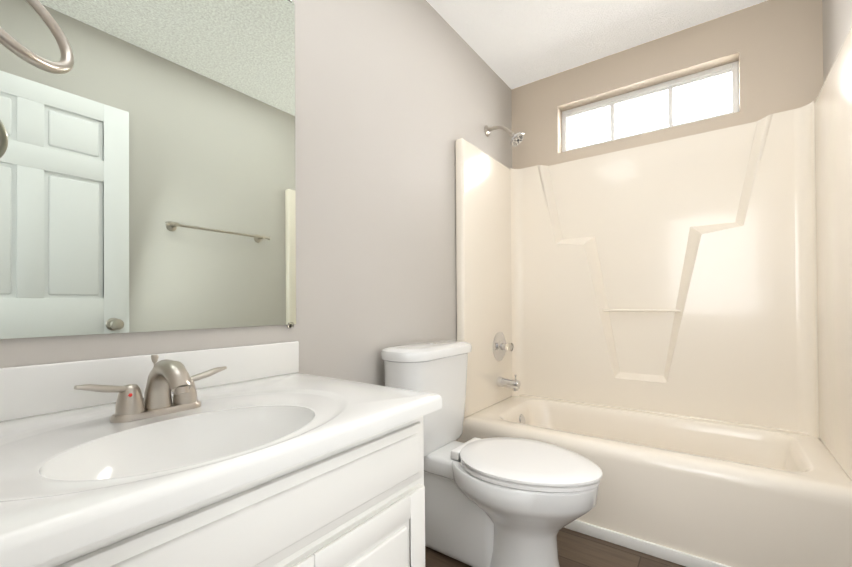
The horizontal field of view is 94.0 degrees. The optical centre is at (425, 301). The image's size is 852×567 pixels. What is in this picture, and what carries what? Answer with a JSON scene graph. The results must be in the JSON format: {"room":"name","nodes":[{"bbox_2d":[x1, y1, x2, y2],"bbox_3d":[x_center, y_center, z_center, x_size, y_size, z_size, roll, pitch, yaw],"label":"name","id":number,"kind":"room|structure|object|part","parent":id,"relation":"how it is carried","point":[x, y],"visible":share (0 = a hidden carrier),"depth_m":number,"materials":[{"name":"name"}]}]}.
{"room":"bathroom","nodes":[
{"label":"bathroom","id":0,"kind":"room"},
{"bbox_2d":[0,0,511,440],"bbox_3d":[-0.548,-0.227,1.255,0.151,2.460,3.700,-1,0,36],"label":"wall","id":1,"kind":"structure","parent":0,"point":[147,165],"depth_m":1.14,"materials":[{"name":"grey paint"}]},
{"bbox_2d":[484,125,523,146],"bbox_3d":[0.464,-0.991,2.350,0.234,0.167,0.090,-1,0,36],"label":"shower head","id":2,"kind":"object","parent":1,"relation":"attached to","point":[517,139],"visible":1,"depth_m":2.32},
{"bbox_3d":[0.446,-1.014,2.364,0.188,0.121,0.066,-1,-1,36],"label":"arm","id":3,"kind":"part","parent":2,"relation":"part of"},
{"bbox_2d":[425,527,685,566],"bbox_3d":[0.128,1.024,0.759,1.804,0.060,3.980,-1,0,36],"label":"floor","id":4,"kind":"structure","parent":0,"point":[576,549],"depth_m":1.56,"materials":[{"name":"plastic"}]},
{"bbox_2d":[0,341,441,566],"bbox_3d":[-0.432,0.554,0.799,0.576,0.888,0.818,-1,0,36],"label":"bathroom vanity","id":5,"kind":"object","parent":4,"relation":"on","point":[263,455],"visible":1,"depth_m":0.73,"materials":[{"name":"white paint"}]},
{"bbox_2d":[74,354,226,422],"bbox_3d":[-0.522,0.171,0.805,0.149,0.121,0.275,-1,-1,36],"label":"faucet","id":6,"kind":"object","parent":5,"relation":"on","point":[166,377],"depth_m":0.80,"materials":[{"name":"silver metal"}]},
{"bbox_2d":[381,340,602,566],"bbox_3d":[0.246,0.585,1.522,0.800,0.828,0.484,-1,0,36],"label":"toilet","id":7,"kind":"object","parent":4,"relation":"on","point":[505,502],"visible":0.88,"depth_m":1.46,"materials":[{"name":"white ceramic"}]},
{"bbox_3d":[0.358,0.578,1.440,0.522,0.041,0.396,-1,-1,36],"label":"seat","id":8,"kind":"part","parent":7,"relation":"part of","materials":[{"name":"plastic"}]},
{"bbox_2d":[455,27,851,566],"bbox_3d":[0.987,0.062,1.952,1.520,1.870,0.760,-1,0,36],"label":"shower","id":9,"kind":"object","parent":4,"relation":"on","point":[659,334],"visible":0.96,"depth_m":1.97,"materials":[{"name":"beige plastic"}]},
{"bbox_3d":[0.497,0.268,2.367,0.042,0.052,0.052,-1,-1,36],"label":"valve knob","id":10,"kind":"part","parent":9,"relation":"part of","materials":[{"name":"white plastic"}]},
{"bbox_3d":[0.773,0.972,1.644,1.520,0.048,0.013,-1,-1,36],"label":"trim","id":11,"kind":"part","parent":9,"relation":"part of","materials":[{"name":"white paint"}]},
{"bbox_2d":[426,0,767,89],"bbox_3d":[0.111,-1.495,0.777,1.804,0.060,3.980,-1,0,36],"label":"ceiling","id":12,"kind":"structure","parent":0,"point":[512,44],"depth_m":2.10,"materials":[{"name":"white paint"}]},
{"bbox_2d":[511,0,822,168],"bbox_3d":[1.251,-0.232,2.320,1.804,2.460,0.140,-1,0,36],"label":"wall","id":13,"kind":"structure","parent":0,"point":[774,48],"depth_m":2.10,"materials":[{"name":"beige paint"}]},
{"bbox_2d":[562,61,738,151],"bbox_3d":[1.270,-1.102,2.350,0.912,0.300,0.040,-1,0,36],"label":"transom","id":14,"kind":"object","parent":13,"relation":"attached to","point":[704,94],"visible":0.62,"depth_m":2.30,"materials":[{"name":"glass"}]},
{"bbox_2d":[822,0,851,83],"bbox_3d":[0.792,-0.244,0.278,0.140,2.460,3.700,-1,0,36],"label":"wall","id":15,"kind":"structure","parent":0,"point":[837,19],"depth_m":1.66,"materials":[{"name":"beige paint"}]},
{"bbox_3d":[-0.331,-0.237,0.150,1.524,2.460,0.110,-1,-1,36],"label":"wall","id":16,"kind":"structure","parent":0,"visible":0},
{"bbox_2d":[0,0,73,73],"bbox_3d":[-0.601,-0.424,0.540,0.102,0.178,0.200,-1,0,36],"label":"towel ring","id":17,"kind":"object","parent":16,"relation":"attached to","point":[64,64],"visible":1,"depth_m":0.60,"materials":[{"name":"silver metal"}]}
]}

